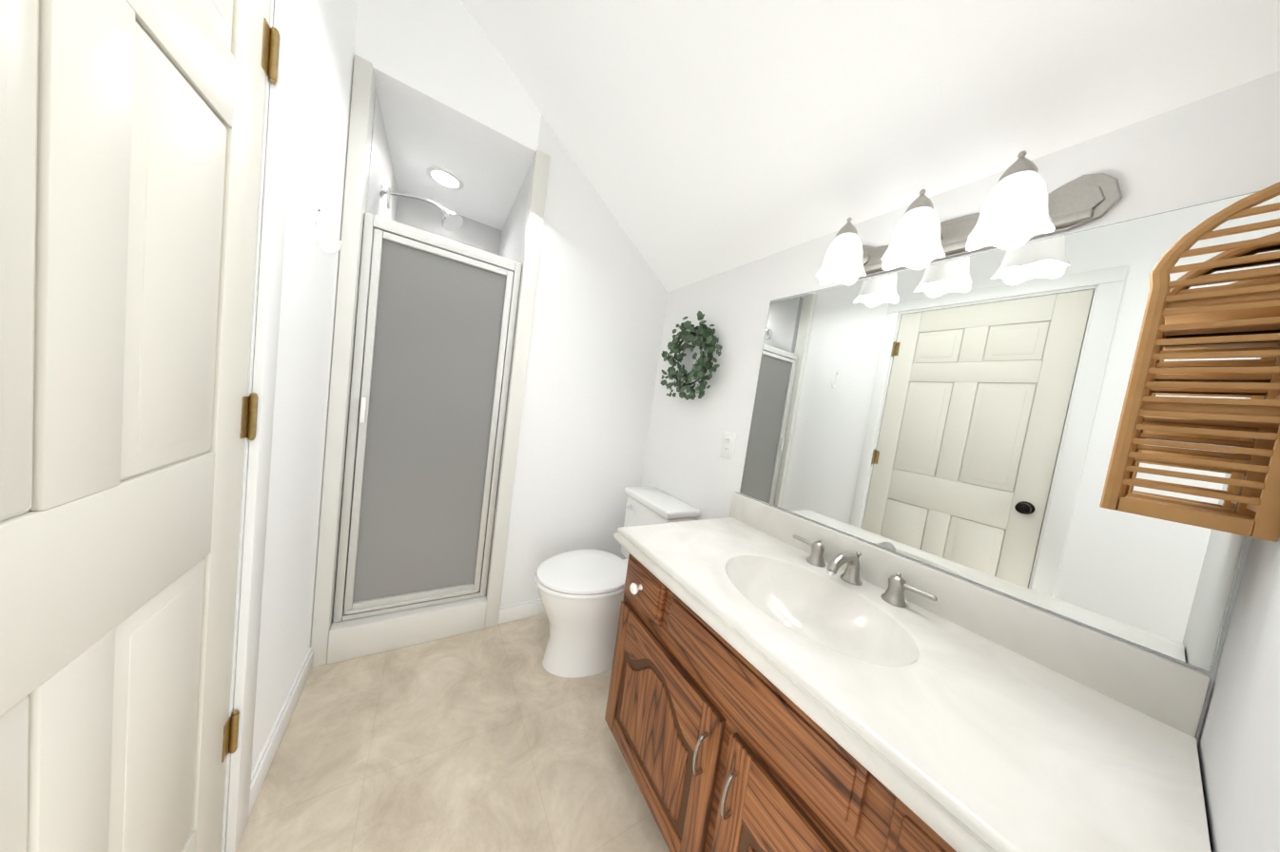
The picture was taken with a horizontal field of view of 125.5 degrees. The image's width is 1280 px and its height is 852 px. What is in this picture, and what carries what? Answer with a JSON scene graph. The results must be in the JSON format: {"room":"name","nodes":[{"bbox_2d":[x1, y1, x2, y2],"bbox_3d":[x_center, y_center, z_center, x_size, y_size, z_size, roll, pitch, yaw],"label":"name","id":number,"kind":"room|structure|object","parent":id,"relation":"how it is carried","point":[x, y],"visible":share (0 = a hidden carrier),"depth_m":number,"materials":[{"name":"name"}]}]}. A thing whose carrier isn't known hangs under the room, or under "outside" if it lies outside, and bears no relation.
{"room":"bathroom","nodes":[
{"label":"bathroom","id":0,"kind":"room"},
{"bbox_2d":[251,0,358,772],"bbox_3d":[-0.373,-0.343,-0.098,0.120,3.000,3.240,5,4,-32],"label":"wall","id":1,"kind":"structure","parent":0,"point":[323,79],"depth_m":0.97,"materials":[{"name":"paint"}]},
{"bbox_2d":[0,0,279,851],"bbox_3d":[-0.636,0.073,0.402,0.107,2.018,0.772,5,4,-32],"label":"closet door","id":2,"kind":"structure","parent":1,"relation":"in","point":[129,152],"depth_m":0.43,"materials":[{"name":"beige paint"}]},
{"bbox_2d":[220,0,299,851],"bbox_3d":[-0.686,0.032,0.358,0.137,2.115,0.924,5,4,-32],"label":"door frame","id":3,"kind":"structure","parent":1,"relation":"attached to","point":[276,183],"depth_m":0.73,"materials":[{"name":"white paint"}]},
{"bbox_2d":[313,200,342,253],"bbox_3d":[-0.922,-0.583,0.978,0.064,0.139,0.028,5,4,-32],"label":"robe hook","id":4,"kind":"object","parent":1,"relation":"attached to","point":[317,217],"visible":1,"depth_m":0.97,"materials":[{"name":"white plastic"}]},
{"bbox_2d":[345,87,531,588],"bbox_3d":[-1.140,-0.269,1.929,0.760,2.380,0.960,5,4,-32],"label":"shower stall","id":5,"kind":"object","parent":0,"point":[506,242],"visible":0.17,"depth_m":1.90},
{"bbox_2d":[380,184,463,231],"bbox_3d":[-1.048,-1.049,1.594,0.338,0.129,0.117,5,4,-32],"label":"shower head","id":6,"kind":"object","parent":5,"relation":"attached to","point":[452,222],"visible":1,"depth_m":1.62},
{"bbox_2d":[235,613,670,851],"bbox_3d":[-0.207,1.159,0.860,1.900,0.050,4.300,5,4,-32],"label":"floor","id":7,"kind":"structure","parent":0,"point":[498,738],"depth_m":1.05,"materials":[{"name":"tile"}]},
{"bbox_2d":[534,486,699,678],"bbox_3d":[-0.154,0.716,1.585,0.693,0.745,0.400,5,4,-32],"label":"toilet","id":8,"kind":"object","parent":7,"relation":"on","point":[581,593],"visible":0.81,"depth_m":1.44,"materials":[{"name":"white ceramic"}]},
{"bbox_2d":[604,491,1210,851],"bbox_3d":[0.375,0.763,0.857,0.578,0.890,1.031,5,4,-32],"label":"bathroom vanity","id":9,"kind":"object","parent":7,"relation":"on","point":[783,681],"visible":1,"depth_m":0.62,"materials":[{"name":"white stone"}]},
{"bbox_2d":[376,87,531,230],"bbox_3d":[-0.989,-1.392,1.793,0.590,0.100,0.860,5,4,-32],"label":"ceiling","id":10,"kind":"structure","parent":0,"point":[492,177],"depth_m":1.66,"materials":[{"name":"paint"}]},
{"bbox_2d":[426,165,464,189],"bbox_3d":[-1.058,-1.345,1.792,0.176,0.010,0.176,5,4,-32],"label":"recessed light","id":11,"kind":"object","parent":10,"relation":"attached to","point":[443,177],"visible":1,"depth_m":1.78,"materials":[{"name":"white glass"}]},
{"bbox_2d":[354,0,667,606],"bbox_3d":[-0.535,-0.480,1.642,1.680,3.000,0.100,5,4,-32],"label":"wall","id":12,"kind":"structure","parent":0,"point":[599,309],"depth_m":1.69,"materials":[{"name":"paint"}]},
{"bbox_2d":[248,599,545,817],"bbox_3d":[-0.510,1.012,1.397,1.460,0.088,0.720,5,4,-32],"label":"baseboard","id":13,"kind":"structure","parent":12,"relation":"attached to","point":[507,613],"depth_m":1.09,"materials":[{"name":"white paint"}]},
{"bbox_2d":[326,595,486,664],"bbox_3d":[-1.040,0.902,1.528,0.580,0.145,0.138,5,4,-32],"label":"shower curb","id":14,"kind":"structure","parent":12,"relation":"attached to","point":[358,637],"depth_m":1.45,"materials":[{"name":"stone"}]},
{"bbox_2d":[332,212,522,622],"bbox_3d":[-0.910,0.021,1.454,0.574,1.638,0.057,5,4,-32],"label":"shower door","id":15,"kind":"structure","parent":12,"relation":"attached to","point":[435,328],"depth_m":1.44,"materials":[{"name":"glass"}]},
{"bbox_2d":[310,54,550,666],"bbox_3d":[-0.878,-0.150,1.443,0.694,2.280,0.082,5,4,-32],"label":"trim","id":16,"kind":"structure","parent":12,"relation":"attached to","point":[361,115],"depth_m":1.28,"materials":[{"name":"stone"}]},
{"bbox_2d":[461,0,1279,291],"bbox_3d":[0.441,-1.231,0.212,1.720,1.321,3.340,5,4,-32],"label":"ceiling","id":17,"kind":"structure","parent":0,"point":[701,139],"depth_m":0.91,"materials":[{"name":"paint"}]},
{"bbox_2d":[640,70,1279,745],"bbox_3d":[0.882,0.277,0.772,0.100,2.000,3.240,5,4,-32],"label":"wall","id":18,"kind":"structure","parent":0,"point":[1221,145],"depth_m":1.00,"materials":[{"name":"paint"}]},
{"bbox_2d":[660,310,722,400],"bbox_3d":[0.251,-0.345,1.648,0.120,0.428,0.412,5,4,-32],"label":"wreath","id":19,"kind":"object","parent":18,"relation":"attached to","point":[707,341],"visible":1,"depth_m":1.61,"materials":[{"name":"green plant"}]},
{"bbox_2d":[719,430,736,459],"bbox_3d":[0.393,0.085,1.472,0.008,0.116,0.072,5,4,-32],"label":"electrical outlet plate","id":20,"kind":"object","parent":18,"relation":"attached to","point":[727,444],"visible":1,"depth_m":1.47,"materials":[{"name":"white plastic"}]},
{"bbox_2d":[815,150,1122,285],"bbox_3d":[0.742,-0.505,0.840,0.187,0.177,0.550,5,4,-32],"label":"sconce","id":21,"kind":"object","parent":18,"relation":"attached to","point":[1020,206],"visible":1,"depth_m":0.75,"materials":[{"name":"white glass"}]},
{"bbox_2d":[739,190,1279,673],"bbox_3d":[0.740,-0.050,0.944,0.005,0.799,1.004,5,4,-32],"label":"mirror","id":22,"kind":"object","parent":18,"relation":"attached to","point":[959,416],"visible":0.83,"depth_m":0.76,"materials":[{"name":"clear mirror"}]},
{"bbox_2d":[1197,534,1279,851],"bbox_3d":[0.759,-0.011,0.288,0.670,2.600,0.125,5,4,-32],"label":"wall","id":23,"kind":"structure","parent":0,"point":[1238,746],"depth_m":0.40,"materials":[{"name":"paint"}]},
{"bbox_2d":[1099,181,1279,542],"bbox_3d":[0.885,-0.089,0.511,0.211,0.476,0.136,5,4,-32],"label":"louvered shutter","id":24,"kind":"object","parent":23,"relation":"attached to","point":[1173,308],"visible":1,"depth_m":0.48,"materials":[{"name":"brown wood"}]}
]}

